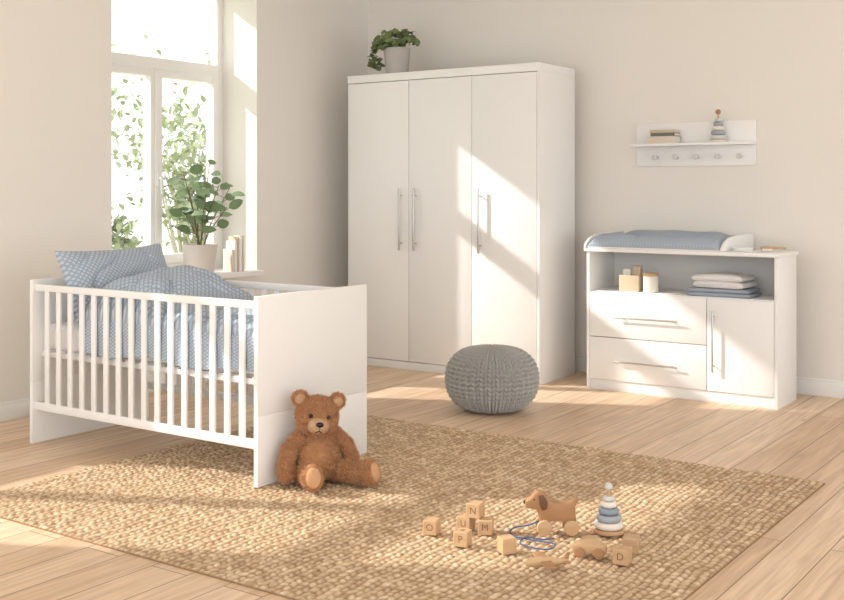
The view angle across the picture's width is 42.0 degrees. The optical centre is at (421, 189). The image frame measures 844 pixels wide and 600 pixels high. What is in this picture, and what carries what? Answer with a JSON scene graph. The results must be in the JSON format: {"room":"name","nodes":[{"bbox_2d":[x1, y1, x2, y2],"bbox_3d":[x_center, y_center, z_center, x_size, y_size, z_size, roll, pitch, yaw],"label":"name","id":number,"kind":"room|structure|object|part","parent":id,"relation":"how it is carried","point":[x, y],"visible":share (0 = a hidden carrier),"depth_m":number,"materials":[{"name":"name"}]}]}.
{"room":"children's room","nodes":[
{"label":"children's room","id":0,"kind":"room"},
{"bbox_2d":[0,0,368,401],"bbox_3d":[-2.905,-0.200,5.387,0.400,2.900,8.570,0,0,35],"label":"wall","id":1,"kind":"structure","parent":0,"point":[288,64],"depth_m":7.60,"materials":[{"name":"paint"}]},
{"bbox_2d":[0,371,235,421],"bbox_3d":[-2.789,1.199,5.186,0.018,0.102,8.370,0,0,35],"label":"baseboard","id":2,"kind":"structure","parent":1,"relation":"attached to","point":[19,408],"depth_m":6.02,"materials":[{"name":"white paint"}]},
{"bbox_2d":[112,0,222,267],"bbox_3d":[-1.760,-0.430,7.257,0.141,1.960,1.251,0,0,35],"label":"window","id":3,"kind":"structure","parent":1,"relation":"in","point":[152,69],"depth_m":7.35,"materials":[{"name":"white paint"}]},
{"bbox_3d":[-1.721,-0.040,7.231,0.048,0.140,0.024,0,0,35],"label":"handle","id":4,"kind":"part","parent":3,"relation":"part of","materials":[{"name":"white laminate"}]},
{"bbox_2d":[214,268,263,278],"bbox_3d":[-1.602,0.568,7.148,0.395,0.035,1.251,0,0,35],"label":"windowsill","id":5,"kind":"structure","parent":1,"relation":"attached to","point":[219,271],"depth_m":7.40,"materials":[{"name":"white paint"}]},
{"bbox_2d":[167,159,244,271],"bbox_3d":[-1.458,0.172,7.293,0.368,0.757,0.605,0,0,35],"label":"rubber plant","id":6,"kind":"object","parent":5,"relation":"on","point":[199,254],"visible":0.96,"depth_m":7.24,"materials":[{"name":"green plant"}]},
{"bbox_3d":[-1.476,0.454,7.299,0.236,0.192,0.236,0,0,35],"label":"pot","id":7,"kind":"part","parent":6,"relation":"part of","materials":[{"name":"ceramic"}]},
{"bbox_3d":[-1.450,0.103,7.296,0.238,0.556,0.449,0,0,35],"label":"stem","id":8,"kind":"part","parent":6,"relation":"part of","materials":[{"name":"green plant"}]},
{"bbox_2d":[223,249,233,271],"bbox_3d":[-1.306,0.475,7.424,0.018,0.150,0.120,0,0,-40],"label":"book","id":9,"kind":"object","parent":5,"relation":"on","point":[228,254],"visible":1,"depth_m":7.41,"materials":[{"name":"beige paper"}]},
{"bbox_2d":[226,241,236,271],"bbox_3d":[-1.289,0.448,7.438,0.016,0.205,0.120,0,0,-40],"label":"book","id":10,"kind":"object","parent":5,"relation":"on","point":[229,244],"visible":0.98,"depth_m":7.39,"materials":[{"name":"white paper"}]},
{"bbox_2d":[229,236,238,271],"bbox_3d":[-1.276,0.432,7.449,0.010,0.235,0.120,0,0,-40],"label":"book","id":11,"kind":"object","parent":5,"relation":"on","point":[231,238],"visible":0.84,"depth_m":7.40,"materials":[{"name":"beige paper"}]},
{"bbox_2d":[234,235,243,270],"bbox_3d":[-1.245,0.430,7.475,0.012,0.240,0.120,0,0,-40],"label":"book","id":12,"kind":"object","parent":5,"relation":"on","point":[242,237],"visible":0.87,"depth_m":7.43,"materials":[{"name":"beige paper"}]},
{"bbox_2d":[239,238,241,271],"bbox_3d":[-1.261,0.438,7.461,0.022,0.225,0.120,0,0,-40],"label":"book","id":13,"kind":"object","parent":5,"relation":"on","point":[240,239],"visible":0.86,"depth_m":7.41,"materials":[{"name":"beige paper"}]},
{"bbox_2d":[0,365,843,599],"bbox_3d":[0.596,1.290,2.669,9.250,0.080,9.070,0,0,35],"label":"floor","id":14,"kind":"structure","parent":0,"point":[801,557],"depth_m":5.21,"materials":[{"name":"brown wood"}]},
{"bbox_2d":[30,277,366,487],"bbox_3d":[-1.099,0.847,5.305,1.526,0.806,0.745,0,0,35],"label":"crib","id":15,"kind":"object","parent":14,"relation":"on","point":[313,339],"visible":0.84,"depth_m":4.99,"materials":[{"name":"white laminate"}]},
{"bbox_3d":[-1.718,0.847,5.732,0.022,0.806,0.745,0,0,35],"label":"panel","id":16,"kind":"part","parent":15,"relation":"part of","materials":[{"name":"white laminate"}]},
{"bbox_3d":[-1.298,0.775,5.017,1.480,0.620,0.022,0,0,35],"label":"rail","id":17,"kind":"part","parent":15,"relation":"part of","materials":[{"name":"white laminate"}]},
{"bbox_2d":[51,321,253,374],"bbox_3d":[-1.094,0.728,5.312,1.466,0.126,0.638,0,0,35],"label":"mattress","id":18,"kind":"object","parent":15,"relation":"in","point":[64,324],"visible":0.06,"depth_m":5.37,"materials":[{"name":"fabric"}]},
{"bbox_2d":[55,243,166,322],"bbox_3d":[-1.538,0.465,5.620,0.233,0.357,0.683,0,0,33],"label":"pillow","id":19,"kind":"object","parent":18,"relation":"on","point":[86,269],"visible":0.47,"depth_m":5.47,"materials":[{"name":"blue fabric"}]},
{"bbox_2d":[85,265,253,371],"bbox_3d":[-0.982,0.581,5.207,1.162,0.413,0.656,0,0,35],"label":"duvet","id":20,"kind":"object","parent":18,"relation":"on","point":[188,280],"visible":0.58,"depth_m":5.09,"materials":[{"name":"blue fabric"}]},
{"bbox_3d":[-0.901,0.775,5.593,1.480,0.620,0.022,0,0,35],"label":"rail","id":21,"kind":"part","parent":15,"relation":"part of","materials":[{"name":"white laminate"}]},
{"bbox_3d":[-0.480,0.841,4.878,0.022,0.794,0.745,0,0,35],"label":"panel","id":22,"kind":"part","parent":15,"relation":"part of","materials":[{"name":"white laminate"}]},
{"bbox_2d":[0,415,824,599],"bbox_3d":[-0.077,1.242,4.521,2.779,0.014,2.288,0,0,35],"label":"rug","id":23,"kind":"object","parent":14,"relation":"on","point":[194,506],"visible":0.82,"depth_m":4.20,"materials":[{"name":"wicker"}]},
{"bbox_2d":[275,389,379,492],"bbox_3d":[-0.406,1.040,4.621,0.414,0.399,0.335,0,0,-25],"label":"teddy bear","id":24,"kind":"object","parent":23,"relation":"on","point":[310,455],"visible":1,"depth_m":4.60},
{"bbox_2d":[423,516,440,535],"bbox_3d":[0.035,1.209,3.955,0.052,0.052,0.052,0,0,20],"label":"block","id":25,"kind":"object","parent":23,"relation":"on","point":[431,525],"visible":1,"depth_m":3.94,"materials":[{"name":"brown wood"}]},
{"bbox_2d":[453,527,471,547],"bbox_3d":[0.142,1.209,3.823,0.052,0.052,0.052,0,0,23],"label":"block","id":26,"kind":"object","parent":23,"relation":"on","point":[462,537],"visible":1,"depth_m":3.80,"materials":[{"name":"brown wood"}]},
{"bbox_2d":[457,512,474,529],"bbox_3d":[0.161,1.209,4.002,0.052,0.052,0.052,0,0,29],"label":"block","id":27,"kind":"object","parent":23,"relation":"on","point":[463,521],"visible":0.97,"depth_m":3.98,"materials":[{"name":"brown wood"}]},
{"bbox_2d":[466,500,484,518],"bbox_3d":[0.194,1.157,3.980,0.052,0.052,0.052,0,0,26],"label":"block","id":28,"kind":"object","parent":27,"relation":"on","point":[475,509],"visible":1,"depth_m":3.96,"materials":[{"name":"brown wood"}]},
{"bbox_2d":[478,517,493,534],"bbox_3d":[0.230,1.209,3.956,0.052,0.052,0.052,0,0,11],"label":"block","id":29,"kind":"object","parent":23,"relation":"on","point":[485,524],"visible":1,"depth_m":3.93,"materials":[{"name":"brown wood"}]},
{"bbox_2d":[497,534,516,554],"bbox_3d":[0.289,1.209,3.749,0.052,0.052,0.052,0,0,-20],"label":"block","id":30,"kind":"object","parent":23,"relation":"on","point":[506,544],"visible":1,"depth_m":3.73,"materials":[{"name":"brown wood"}]},
{"bbox_2d":[509,490,578,549],"bbox_3d":[0.438,1.159,3.888,0.248,0.152,0.253,0,0,0],"label":"dog","id":31,"kind":"object","parent":23,"relation":"on","point":[548,510],"visible":1,"depth_m":3.94},
{"bbox_3d":[0.391,1.211,3.888,0.154,0.047,0.253,0,0,0],"label":"cord","id":32,"kind":"part","parent":31,"relation":"part of","materials":[{"name":"blue fabric"}]},
{"bbox_2d":[525,552,570,568],"bbox_3d":[0.408,1.208,3.596,0.142,0.042,0.140,0,0,43],"label":"airplane","id":33,"kind":"object","parent":23,"relation":"on","point":[540,559],"visible":1,"depth_m":3.58,"materials":[{"name":"brown wood"}]},
{"bbox_2d":[571,535,606,559],"bbox_3d":[0.565,1.202,3.709,0.118,0.066,0.065,0,0,14],"label":"toy car","id":34,"kind":"object","parent":23,"relation":"on","point":[591,544],"visible":1,"depth_m":3.69,"materials":[{"name":"brown wood"}]},
{"bbox_2d":[593,483,624,536],"bbox_3d":[0.674,1.146,3.968,0.112,0.178,0.112,0,0,35],"label":"toy","id":35,"kind":"object","parent":23,"relation":"on","point":[608,523],"visible":1,"depth_m":3.94,"materials":[{"name":"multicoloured wood"}]},
{"bbox_3d":[0.674,1.071,3.968,0.028,0.027,0.028,0,0,35],"label":"knob","id":36,"kind":"part","parent":35,"relation":"part of","materials":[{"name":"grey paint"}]},
{"bbox_2d":[613,544,631,565],"bbox_3d":[0.664,1.209,3.639,0.052,0.052,0.052,0,0,29],"label":"block","id":37,"kind":"object","parent":23,"relation":"on","point":[622,554],"visible":1,"depth_m":3.62,"materials":[{"name":"brown wood"}]},
{"bbox_2d":[623,533,639,553],"bbox_3d":[0.716,1.209,3.758,0.052,0.052,0.052,0,0,17],"label":"block","id":38,"kind":"object","parent":23,"relation":"on","point":[633,540],"visible":0.76,"depth_m":3.74,"materials":[{"name":"brown wood"}]},
{"bbox_2d":[348,62,574,384],"bbox_3d":[0.239,0.215,7.677,1.567,2.070,0.536,0,0,35],"label":"wardrobe","id":39,"kind":"object","parent":14,"relation":"on","point":[461,181],"visible":0.84,"depth_m":7.40,"materials":[{"name":"white laminate"}]},
{"bbox_3d":[-0.308,0.214,7.790,0.534,1.951,0.020,0,0,35],"label":"door","id":40,"kind":"part","parent":39,"relation":"part of","materials":[{"name":"white laminate"}]},
{"bbox_2d":[366,28,420,72],"bbox_3d":[-0.220,-0.994,7.976,0.478,0.348,0.350,0,0,35],"label":"ivy","id":41,"kind":"object","parent":39,"relation":"on","point":[396,56],"visible":0.98,"depth_m":7.87,"materials":[{"name":"plant"}]},
{"bbox_2d":[384,47,409,72],"bbox_3d":[-0.180,-0.921,7.936,0.194,0.203,0.194,0,0,35],"label":"pot","id":42,"kind":"object","parent":39,"relation":"on","point":[396,58],"depth_m":7.86,"materials":[{"name":"white ceramic"}]},
{"bbox_3d":[-0.153,0.205,7.646,0.015,0.430,0.040,0,0,35],"label":"handle","id":43,"kind":"part","parent":39,"relation":"part of","materials":[{"name":"metal"}]},
{"bbox_3d":[-0.052,0.205,7.577,0.015,0.430,0.040,0,0,35],"label":"handle","id":44,"kind":"part","parent":39,"relation":"part of","materials":[{"name":"metal"}]},
{"bbox_3d":[0.125,0.214,7.491,0.511,1.951,0.020,0,0,35],"label":"door","id":45,"kind":"part","parent":39,"relation":"part of","materials":[{"name":"white laminate"}]},
{"bbox_3d":[0.379,0.205,7.280,0.015,0.430,0.040,0,0,35],"label":"handle","id":46,"kind":"part","parent":39,"relation":"part of","materials":[{"name":"metal"}]},
{"bbox_3d":[0.540,0.214,7.205,0.489,1.951,0.020,0,0,35],"label":"door","id":47,"kind":"part","parent":39,"relation":"part of","materials":[{"name":"white laminate"}]},
{"bbox_2d":[445,344,539,413],"bbox_3d":[0.397,1.068,6.238,0.539,0.363,0.539,0,0,35],"label":"pouf","id":48,"kind":"object","parent":14,"relation":"on","point":[482,378],"visible":1,"depth_m":6.05,"materials":[{"name":"grey fabric"}]},
{"bbox_2d":[584,248,798,409],"bbox_3d":[1.627,0.806,6.729,1.223,0.887,0.414,0,0,35],"label":"dresser","id":49,"kind":"object","parent":14,"relation":"on","point":[668,342],"visible":0.98,"depth_m":6.59,"materials":[{"name":"white laminate"}]},
{"bbox_2d":[619,274,642,291],"bbox_3d":[1.322,0.582,6.900,0.130,0.100,0.120,0,0,35],"label":"storage box","id":50,"kind":"object","parent":49,"relation":"on","point":[632,283],"visible":0.72,"depth_m":6.85,"materials":[{"name":"beige cardboard"}]},
{"bbox_2d":[623,268,631,274],"bbox_3d":[1.291,0.560,6.909,0.050,0.130,0.040,0,0,35],"label":"carton","id":51,"kind":"object","parent":50,"relation":"in","point":[625,271],"visible":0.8,"depth_m":6.89,"materials":[{"name":"white cardboard"}]},
{"bbox_2d":[633,265,641,275],"bbox_3d":[1.352,0.550,6.891,0.050,0.150,0.040,0,0,35],"label":"carton","id":52,"kind":"object","parent":50,"relation":"in","point":[637,270],"visible":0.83,"depth_m":6.87,"materials":[{"name":"beige cardboard"}]},
{"bbox_3d":[1.360,1.061,6.682,0.410,0.011,0.034,0,0,35],"label":"handle","id":53,"kind":"part","parent":49,"relation":"part of","materials":[{"name":"metal"}]},
{"bbox_3d":[1.360,0.788,6.682,0.410,0.011,0.034,0,0,35],"label":"handle","id":54,"kind":"part","parent":49,"relation":"part of","materials":[{"name":"metal"}]},
{"bbox_3d":[1.371,1.050,6.706,0.754,0.263,0.019,0,0,35],"label":"drawer","id":55,"kind":"part","parent":49,"relation":"part of","materials":[{"name":"white laminate"}]},
{"bbox_3d":[1.371,0.776,6.706,0.754,0.277,0.019,0,0,35],"label":"drawer","id":56,"kind":"part","parent":49,"relation":"part of","materials":[{"name":"white laminate"}]},
{"bbox_2d":[643,272,658,292],"bbox_3d":[1.416,0.573,6.798,0.094,0.118,0.094,0,0,35],"label":"jar","id":57,"kind":"object","parent":49,"relation":"on","point":[650,280],"visible":1,"depth_m":6.76,"materials":[{"name":"beige paint"}]},
{"bbox_3d":[1.416,0.522,6.798,0.094,0.018,0.094,0,0,35],"label":"lid","id":58,"kind":"part","parent":57,"relation":"part of","materials":[{"name":"brown wood"}]},
{"bbox_2d":[584,230,753,251],"bbox_3d":[1.549,0.317,6.904,0.890,0.090,0.585,0,0,35],"label":"tray","id":59,"kind":"object","parent":49,"relation":"on","point":[740,239],"visible":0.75,"depth_m":6.73,"materials":[{"name":"white laminate"}]},
{"bbox_3d":[1.547,0.358,6.901,0.862,0.008,0.557,0,0,35],"label":"board","id":60,"kind":"part","parent":59,"relation":"part of","materials":[{"name":"white laminate"}]},
{"bbox_2d":[588,230,734,249],"bbox_3d":[1.546,0.306,6.899,0.852,0.094,0.550,0,0,35],"label":"changing pad","id":61,"kind":"object","parent":59,"relation":"in","point":[664,239],"visible":0.88,"depth_m":6.73,"materials":[{"name":"fabric"}]},
{"bbox_3d":[1.738,0.785,6.886,1.156,0.800,0.006,0,0,35],"label":"panel","id":62,"kind":"part","parent":49,"relation":"part of","materials":[{"name":"white wood"}]},
{"bbox_3d":[1.706,0.890,6.443,0.011,0.360,0.034,0,0,35],"label":"handle","id":63,"kind":"part","parent":49,"relation":"part of","materials":[{"name":"metal"}]},
{"bbox_2d":[685,286,761,297],"bbox_3d":[1.802,0.607,6.574,0.394,0.047,0.240,0,0,32],"label":"folded towel","id":64,"kind":"object","parent":49,"relation":"on","point":[750,292],"visible":0.93,"depth_m":6.47,"materials":[{"name":"fabric"}]},
{"bbox_2d":[691,272,756,288],"bbox_3d":[1.807,0.539,6.571,0.319,0.083,0.220,0,0,37],"label":"folded towel","id":65,"kind":"object","parent":64,"relation":"on","point":[722,280],"visible":1,"depth_m":6.49,"materials":[{"name":"white fabric"}]},
{"bbox_3d":[1.847,0.910,6.378,0.394,0.544,0.019,0,0,35],"label":"door","id":66,"kind":"part","parent":49,"relation":"part of","materials":[{"name":"white laminate"}]},
{"bbox_2d":[733,247,752,251],"bbox_3d":[1.889,0.351,6.472,0.120,0.022,0.120,0,0,35],"label":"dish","id":67,"kind":"object","parent":49,"relation":"on","point":[736,249],"visible":1,"depth_m":6.43,"materials":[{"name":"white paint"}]},
{"bbox_2d":[760,246,785,250],"bbox_3d":[2.071,0.347,6.488,0.150,0.030,0.044,0,0,6],"label":"hairbrush","id":68,"kind":"object","parent":49,"relation":"on","point":[763,248],"visible":1,"depth_m":6.48,"materials":[{"name":"brown wood"}]},
{"bbox_2d":[369,0,843,380],"bbox_3d":[3.279,-0.200,6.206,8.850,2.900,0.200,0,0,35],"label":"wall","id":69,"kind":"structure","parent":0,"point":[777,64],"depth_m":7.13,"materials":[{"name":"paint"}]},
{"bbox_2d":[629,120,756,166],"bbox_3d":[1.733,-0.297,7.068,0.800,0.285,0.134,0,0,35],"label":"wall shelf","id":70,"kind":"object","parent":69,"relation":"attached to","point":[695,148],"visible":1,"depth_m":7.08,"materials":[{"name":"white laminate"}]},
{"bbox_2d":[647,136,680,143],"bbox_3d":[1.578,-0.326,7.166,0.190,0.045,0.100,0,0,35],"label":"book","id":71,"kind":"object","parent":70,"relation":"on","point":[655,139],"visible":0.86,"depth_m":7.12,"materials":[{"name":"beige paper"}]},
{"bbox_2d":[650,132,679,136],"bbox_3d":[1.585,-0.360,7.162,0.165,0.022,0.095,0,0,35],"label":"book","id":72,"kind":"object","parent":71,"relation":"on","point":[671,133],"visible":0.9,"depth_m":7.12,"materials":[{"name":"grey paper"}]},
{"bbox_2d":[650,130,678,132],"bbox_3d":[1.581,-0.381,7.165,0.165,0.018,0.095,0,0,35],"label":"book","id":73,"kind":"object","parent":72,"relation":"on","point":[651,131],"visible":0.91,"depth_m":7.13,"materials":[{"name":"beige paper"}]},
{"bbox_2d":[709,109,726,141],"bbox_3d":[1.878,-0.407,6.966,0.112,0.208,0.112,0,0,35],"label":"toy","id":74,"kind":"object","parent":70,"relation":"on","point":[718,133],"visible":0.98,"depth_m":6.94,"materials":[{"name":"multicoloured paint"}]},
{"bbox_2d":[575,356,843,398],"bbox_3d":[3.225,1.199,6.110,8.830,0.102,0.018,0,0,35],"label":"baseboard","id":75,"kind":"structure","parent":69,"relation":"attached to","point":[806,386],"depth_m":6.68,"materials":[{"name":"white paint"}]},
{"label":"outside","id":76,"kind":"structure","parent":0,"visible":0},
{"bbox_2d":[112,242,182,253],"bbox_3d":[-7.368,1.700,17.232,20.300,0.100,40.000,0,0,35],"label":"ground","id":77,"kind":"structure","parent":76,"point":[168,249],"depth_m":30.99,"materials":[{"name":"white"}]},
{"bbox_2d":[112,155,142,249],"bbox_3d":[-4.078,0.575,12.728,1.700,2.162,2.082,0,0,-39],"label":"shrub","id":78,"kind":"object","parent":77,"relation":"on","point":[119,242],"visible":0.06,"depth_m":12.53,"materials":[{"name":"green plant"}]},
{"bbox_2d":[112,25,210,252],"bbox_3d":[-4.235,-0.807,19.850,4.874,4.928,4.190,0,0,-12],"label":"tree","id":79,"kind":"object","parent":77,"relation":"on","point":[178,108],"visible":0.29,"depth_m":19.39,"materials":[{"name":"green plant"}]},
{"bbox_2d":[126,113,205,251],"bbox_3d":[-3.065,0.291,14.866,1.834,2.728,1.695,0,0,-27],"label":"shrub","id":80,"kind":"object","parent":77,"relation":"on","point":[193,144],"visible":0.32,"depth_m":14.73,"materials":[{"name":"green plant"}]}
]}

